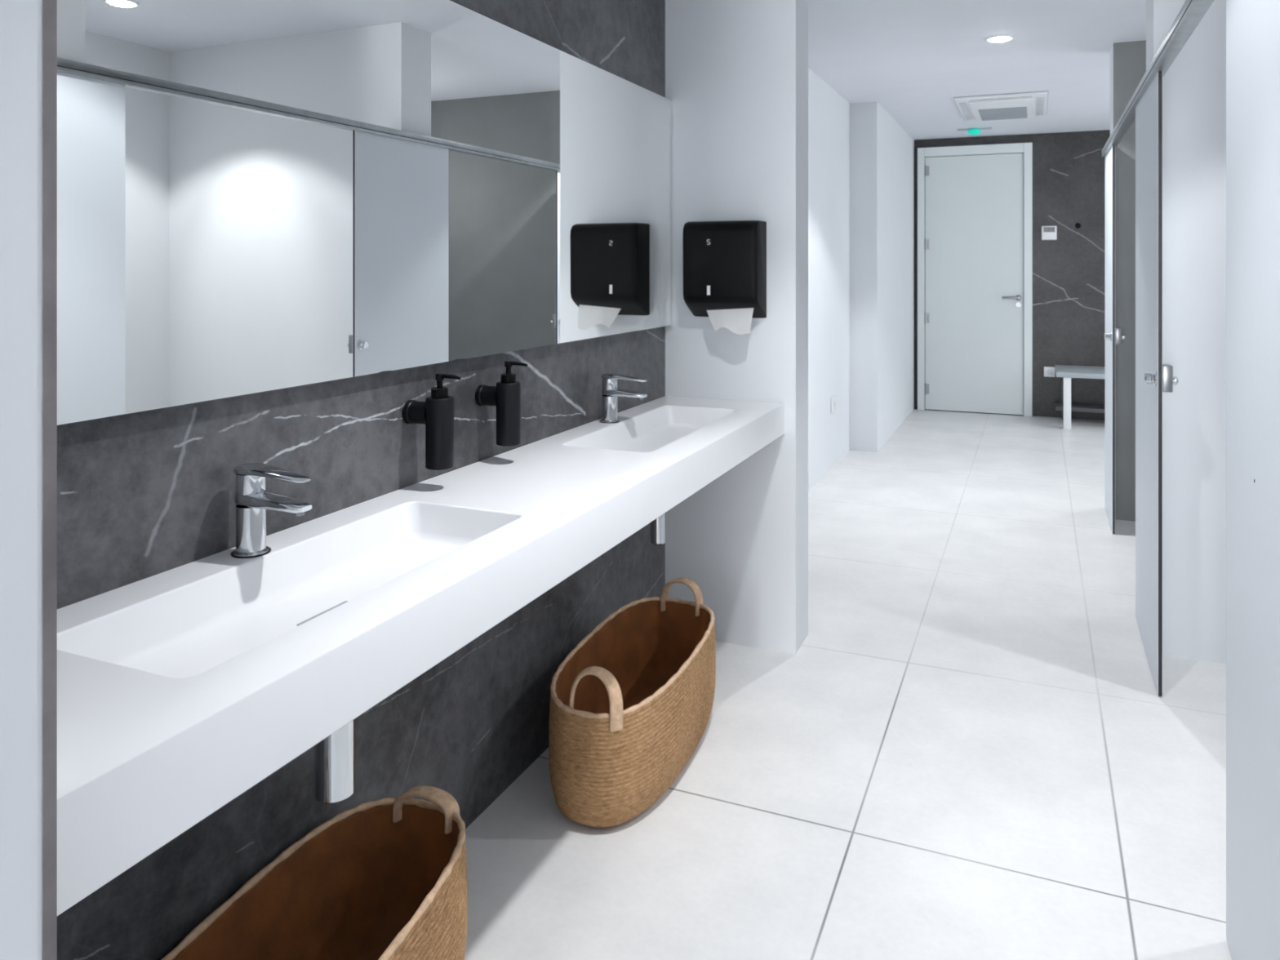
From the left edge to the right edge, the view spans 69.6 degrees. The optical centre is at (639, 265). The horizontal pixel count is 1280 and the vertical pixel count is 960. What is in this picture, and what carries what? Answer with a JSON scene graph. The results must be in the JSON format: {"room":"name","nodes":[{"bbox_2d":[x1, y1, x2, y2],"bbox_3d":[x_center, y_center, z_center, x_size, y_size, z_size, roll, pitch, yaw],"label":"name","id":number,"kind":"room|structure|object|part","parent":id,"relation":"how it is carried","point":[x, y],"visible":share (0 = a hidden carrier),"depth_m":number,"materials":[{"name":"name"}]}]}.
{"room":"public restroom","nodes":[
{"label":"public restroom","id":0,"kind":"room"},
{"bbox_2d":[0,0,41,959],"bbox_3d":[-1.831,0.083,-1.430,0.690,2.535,5.123,0,0,23],"label":"wall","id":1,"kind":"structure","parent":0,"point":[20,20],"depth_m":0.76,"materials":[{"name":"white paint"}]},
{"bbox_2d":[41,0,57,959],"bbox_3d":[-0.504,0.083,0.782,0.008,2.535,0.012,0,0,23],"label":"trim","id":2,"kind":"structure","parent":1,"relation":"attached to","point":[49,7],"depth_m":0.78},
{"bbox_2d":[57,0,849,959],"bbox_3d":[0.203,0.083,3.900,0.202,2.535,6.277,0,0,23],"label":"wall","id":3,"kind":"structure","parent":0,"point":[142,495],"depth_m":1.98,"materials":[{"name":"stone"}]},
{"bbox_2d":[57,0,671,425],"bbox_3d":[-0.416,-0.194,2.179,0.024,0.826,2.620,0,0,23],"label":"wall mirror","id":4,"kind":"object","parent":3,"relation":"attached to","point":[254,196],"visible":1,"depth_m":1.74,"materials":[{"name":"clear glass"}]},
{"bbox_2d":[57,395,784,915],"bbox_3d":[-0.221,0.533,2.096,0.447,0.107,2.624,0,0,23],"label":"countertop","id":5,"kind":"structure","parent":3,"relation":"attached to","point":[182,689],"depth_m":1.35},
{"bbox_2d":[231,462,311,558],"bbox_3d":[-0.610,0.406,1.523,0.151,0.148,0.062,0,0,23],"label":"tap","id":6,"kind":"object","parent":5,"relation":"on","point":[252,500],"visible":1,"depth_m":1.52,"materials":[{"name":"silver metal"}]},
{"bbox_3d":[-0.607,0.342,1.522,0.144,0.019,0.049,0,0,23],"label":"lever","id":7,"kind":"part","parent":6,"relation":"part of","materials":[{"name":"silver metal"}]},
{"bbox_3d":[-0.607,0.388,1.522,0.144,0.024,0.048,0,0,23],"label":"spout","id":8,"kind":"part","parent":6,"relation":"part of","materials":[{"name":"silver metal"}]},
{"bbox_2d":[57,501,522,678],"bbox_3d":[-0.497,0.520,1.474,0.272,0.080,0.778,0,0,23],"label":"basin","id":9,"kind":"object","parent":5,"relation":"in","point":[198,627],"depth_m":1.47,"materials":[{"name":"white ceramic"}]},
{"bbox_2d":[314,718,355,804],"bbox_3d":[-0.577,0.716,1.509,0.258,0.257,0.064,0,0,23],"label":"trap","id":10,"kind":"object","parent":5,"relation":"attached to","point":[335,755],"visible":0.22,"depth_m":1.44,"materials":[{"name":"silver metal"}]},
{"bbox_2d":[600,373,647,423],"bbox_3d":[-0.052,0.406,2.816,0.151,0.148,0.062,0,0,23],"label":"tap","id":11,"kind":"object","parent":5,"relation":"on","point":[610,392],"visible":1,"depth_m":2.81,"materials":[{"name":"metal"}]},
{"bbox_2d":[600,395,618,422],"bbox_3d":[-0.093,0.440,2.834,0.058,0.080,0.058,0,0,23],"label":"tap","id":12,"kind":"object","parent":11,"relation":"attached to","point":[609,402],"depth_m":2.81,"materials":[{"name":"silver metal"}]},
{"bbox_3d":[-0.049,0.342,2.815,0.144,0.019,0.049,0,0,23],"label":"lever","id":13,"kind":"part","parent":11,"relation":"part of","materials":[{"name":"silver metal"}]},
{"bbox_3d":[-0.049,0.388,2.815,0.144,0.024,0.048,0,0,23],"label":"spout","id":14,"kind":"part","parent":11,"relation":"part of","materials":[{"name":"silver metal"}]},
{"bbox_2d":[562,404,737,452],"bbox_3d":[0.058,0.520,2.768,0.265,0.080,0.778,0,0,23],"label":"basin","id":15,"kind":"object","parent":5,"relation":"in","point":[656,428],"depth_m":2.94,"materials":[{"name":"white ceramic"}]},
{"bbox_2d":[650,512,665,545],"bbox_3d":[-0.042,0.704,2.763,0.249,0.233,0.051,0,0,23],"label":"trap","id":16,"kind":"object","parent":5,"relation":"attached to","point":[658,525],"visible":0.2,"depth_m":2.70,"materials":[{"name":"silver metal"}]},
{"bbox_2d":[402,373,461,470],"bbox_3d":[-0.442,0.332,1.982,0.131,0.202,0.060,0,0,23],"label":"soap dispenser","id":17,"kind":"object","parent":3,"relation":"attached to","point":[437,412],"visible":1,"depth_m":1.96,"materials":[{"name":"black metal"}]},
{"bbox_2d":[425,395,453,470],"bbox_3d":[-0.430,0.358,1.977,0.060,0.150,0.060,0,0,23],"label":"bottle","id":18,"kind":"object","parent":17,"relation":"on","point":[439,410],"depth_m":1.95,"materials":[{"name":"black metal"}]},
{"bbox_2d":[475,360,528,446],"bbox_3d":[-0.331,0.332,2.239,0.131,0.202,0.060,0,0,23],"label":"soap dispenser","id":19,"kind":"object","parent":3,"relation":"attached to","point":[505,396],"visible":1,"depth_m":2.21,"materials":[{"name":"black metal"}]},
{"bbox_2d":[496,381,520,446],"bbox_3d":[-0.319,0.358,2.234,0.060,0.150,0.060,0,0,23],"label":"bottle","id":20,"kind":"object","parent":19,"relation":"on","point":[508,393],"depth_m":2.21,"materials":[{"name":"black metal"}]},
{"bbox_2d":[831,395,835,413],"bbox_3d":[1.295,0.926,6.161,0.012,0.104,0.124,0,0,23],"label":"wall outlet","id":21,"kind":"object","parent":3,"relation":"attached to","point":[833,397],"visible":1,"depth_m":6.14,"materials":[{"name":"white plastic"}]},
{"bbox_2d":[665,0,808,654],"bbox_3d":[0.262,0.083,3.421,0.690,2.535,0.190,0,0,23],"label":"wall pillar","id":22,"kind":"structure","parent":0,"point":[736,71],"depth_m":3.29,"materials":[{"name":"white paint"}]},
{"bbox_2d":[682,220,766,334],"bbox_3d":[0.295,0.040,3.234,0.272,0.393,0.126,0,0,23],"label":"paper towel dispenser","id":23,"kind":"object","parent":22,"relation":"attached to","point":[725,262],"visible":1,"depth_m":3.18,"materials":[{"name":"black plastic"}]},
{"bbox_2d":[464,408,1231,959],"bbox_3d":[1.690,1.400,1.721,4.660,0.100,13.900,0,0,23],"label":"floor","id":24,"kind":"structure","parent":0,"point":[969,748],"depth_m":2.43,"materials":[{"name":"tile"}]},
{"bbox_2d":[160,785,467,959],"bbox_3d":[-0.539,1.156,1.447,0.345,0.386,0.810,0,0,18],"label":"woven basket","id":25,"kind":"object","parent":24,"relation":"on","point":[383,878],"visible":1,"depth_m":1.71,"materials":[{"name":"wicker"}]},
{"bbox_3d":[-0.419,1.063,1.808,0.135,0.066,0.037,0,0,18],"label":"handle","id":26,"kind":"part","parent":25,"relation":"part of","materials":[{"name":"wicker"}]},
{"bbox_2d":[548,577,715,827],"bbox_3d":[0.000,1.156,2.554,0.345,0.386,0.810,0,0,20],"label":"woven basket","id":27,"kind":"object","parent":24,"relation":"on","point":[631,704],"visible":1,"depth_m":2.35,"materials":[{"name":"wicker"}]},
{"bbox_3d":[-0.107,1.030,2.196,0.141,0.133,0.042,0,0,20],"label":"handle","id":28,"kind":"part","parent":27,"relation":"part of","materials":[{"name":"wicker"}]},
{"bbox_3d":[0.132,1.043,2.910,0.135,0.106,0.037,0,0,20],"label":"handle","id":29,"kind":"part","parent":27,"relation":"part of","materials":[{"name":"wicker"}]},
{"bbox_2d":[1054,364,1104,429],"bbox_3d":[4.259,1.115,7.600,1.510,0.470,0.620,0,0,23],"label":"bench","id":30,"kind":"object","parent":24,"relation":"on","point":[1066,372],"visible":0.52,"depth_m":7.69,"materials":[{"name":"laminate"}]},
{"bbox_3d":[3.749,1.136,8.114,0.058,0.428,0.054,0,0,23],"label":"leg","id":31,"kind":"part","parent":30,"relation":"part of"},
{"bbox_3d":[3.534,1.136,7.615,0.058,0.428,0.054,0,0,23],"label":"leg","id":32,"kind":"part","parent":30,"relation":"part of","materials":[{"name":"white plastic"}]},
{"bbox_2d":[1054,401,1104,413],"bbox_3d":[4.323,1.228,7.749,1.510,0.035,0.295,0,0,23],"label":"shelf","id":33,"kind":"object","parent":30,"relation":"attached to","point":[1080,407],"depth_m":7.89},
{"bbox_3d":[4.259,0.901,7.600,1.510,0.042,0.620,0,0,23],"label":"seat","id":34,"kind":"part","parent":30,"relation":"part of","materials":[{"name":"laminate"}]},
{"bbox_2d":[1104,144,1124,533],"bbox_3d":[2.496,0.369,4.880,0.092,1.953,0.560,0,0,23],"label":"door","id":35,"kind":"structure","parent":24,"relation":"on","point":[1113,335],"depth_m":4.79,"materials":[{"name":"grey laminate"}]},
{"bbox_3d":[2.373,0.358,4.667,0.034,0.048,0.048,0,0,23],"label":"lock knob","id":36,"kind":"part","parent":35,"relation":"part of","materials":[{"name":"silver metal"}]},
{"bbox_3d":[2.486,0.369,4.885,0.001,1.953,0.560,0,0,23],"label":"panel","id":37,"kind":"part","parent":35,"relation":"part of","materials":[{"name":"grey laminate"}]},
{"bbox_2d":[1135,71,1178,696],"bbox_3d":[1.774,0.369,3.207,0.092,1.953,0.715,0,0,23],"label":"door","id":38,"kind":"structure","parent":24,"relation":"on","point":[1153,377],"depth_m":3.13,"materials":[{"name":"grey laminate"}]},
{"bbox_3d":[1.764,0.369,3.211,0.001,1.953,0.715,0,0,23],"label":"panel","id":39,"kind":"part","parent":38,"relation":"part of","materials":[{"name":"grey laminate"}]},
{"bbox_3d":[1.620,0.358,2.922,0.034,0.048,0.048,0,0,23],"label":"lock knob","id":40,"kind":"part","parent":38,"relation":"part of","materials":[{"name":"silver metal"}]},
{"bbox_2d":[1102,0,1214,157],"bbox_3d":[1.749,-0.628,3.150,0.052,0.042,4.370,0,0,23],"label":"rail","id":41,"kind":"object","parent":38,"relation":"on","point":[1192,12],"visible":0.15,"depth_m":2.67,"materials":[{"name":"metal"}]},
{"bbox_2d":[1226,0,1279,959],"bbox_3d":[1.028,0.369,1.492,0.014,1.953,0.755,0,0,23],"label":"wall","id":42,"kind":"structure","parent":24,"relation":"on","point":[1252,26],"depth_m":1.60,"materials":[{"name":"white paint"}]},
{"bbox_2d":[849,102,914,452],"bbox_3d":[1.970,0.083,7.754,0.395,2.535,2.200,0,0,23],"label":"wall","id":43,"kind":"structure","parent":0,"point":[882,153],"depth_m":6.78,"materials":[{"name":"white paint"}]},
{"bbox_2d":[808,0,1146,140],"bbox_3d":[1.690,-1.235,1.721,4.660,0.100,13.900,0,0,23],"label":"ceiling","id":44,"kind":"structure","parent":0,"point":[911,58],"depth_m":5.20,"materials":[{"name":"paint"}]},
{"bbox_2d":[956,127,991,135],"bbox_3d":[2.888,-1.157,7.957,0.280,0.054,0.112,0,0,23],"label":"exit light","id":45,"kind":"object","parent":44,"relation":"attached to","point":[972,131],"visible":1,"depth_m":7.92,"materials":[{"name":"plastic"}]},
{"bbox_2d":[985,35,1013,42],"bbox_3d":[1.875,-1.177,4.800,0.140,0.017,0.140,0,0,23],"label":"recessed light","id":46,"kind":"object","parent":44,"relation":"in","point":[999,38],"visible":1,"depth_m":4.77,"materials":[{"name":"white plastic"}]},
{"bbox_2d":[953,90,1048,121],"bbox_3d":[2.692,-1.164,6.833,0.608,0.042,1.048,0,0,23],"label":"air conditioner","id":47,"kind":"object","parent":44,"relation":"attached to","point":[1033,104],"visible":1,"depth_m":6.63,"materials":[{"name":"white plastic"}]},
{"bbox_3d":[2.692,-1.156,6.833,0.430,0.018,0.860,0,0,23],"label":"intake panel","id":48,"kind":"part","parent":47,"relation":"part of","materials":[{"name":"white plastic"}]},
{"bbox_2d":[977,106,1027,120],"bbox_3d":[2.743,-1.145,6.952,0.330,0.005,0.540,0,0,23],"label":"grille","id":49,"kind":"object","parent":47,"relation":"attached to","point":[1006,113],"depth_m":6.93,"materials":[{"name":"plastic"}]},
{"bbox_2d":[914,129,1110,420],"bbox_3d":[4.348,0.083,8.008,4.560,2.535,0.150,0,0,23],"label":"wall","id":50,"kind":"structure","parent":0,"point":[1068,167],"depth_m":8.18,"materials":[{"name":"stone"}]},
{"bbox_2d":[917,142,1032,416],"bbox_3d":[3.054,0.124,8.428,0.990,2.452,0.101,0,0,23],"label":"door","id":51,"kind":"structure","parent":50,"relation":"in","point":[975,202],"depth_m":8.42,"materials":[{"name":"paint"}]},
{"bbox_3d":[3.343,0.288,8.280,0.162,0.052,0.057,0,0,23],"label":"handle","id":52,"kind":"part","parent":51,"relation":"part of","materials":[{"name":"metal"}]},
{"bbox_2d":[1041,226,1057,239],"bbox_3d":[3.651,-0.292,8.216,0.124,0.124,0.019,0,0,23],"label":"thermostat","id":53,"kind":"object","parent":50,"relation":"attached to","point":[1048,233],"visible":1,"depth_m":8.21,"materials":[{"name":"white plastic"}]},
{"bbox_2d":[1044,366,1054,377],"bbox_3d":[3.655,0.948,8.219,0.090,0.090,0.011,0,0,23],"label":"wall outlet","id":54,"kind":"object","parent":50,"relation":"attached to","point":[1049,371],"visible":0.99,"depth_m":8.21,"materials":[{"name":"white plastic"}]},
{"bbox_2d":[1046,369,1052,374],"bbox_3d":[3.654,0.948,8.216,0.044,0.044,0.005,0,0,23],"label":"socket","id":55,"kind":"object","parent":54,"relation":"attached to","point":[1048,371],"depth_m":8.21,"materials":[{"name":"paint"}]},
{"bbox_2d":[1075,222,1080,228],"bbox_3d":[3.866,-0.353,8.127,0.048,0.048,0.012,0,0,23],"label":"cable grommet","id":56,"kind":"object","parent":50,"relation":"attached to","point":[1077,225],"visible":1,"depth_m":8.12,"materials":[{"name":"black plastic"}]},
{"bbox_2d":[1110,40,1146,521],"bbox_3d":[3.292,0.083,4.700,1.578,2.535,0.240,0,0,23],"label":"wall","id":57,"kind":"structure","parent":0,"point":[1128,59],"depth_m":4.88,"materials":[{"name":"grey paint"}]},
{"bbox_2d":[1146,0,1226,664],"bbox_3d":[2.559,0.083,3.002,1.578,2.535,0.240,0,0,23],"label":"wall","id":58,"kind":"structure","parent":0,"point":[1194,84],"depth_m":3.15,"materials":[{"name":"white paint"}]}
]}

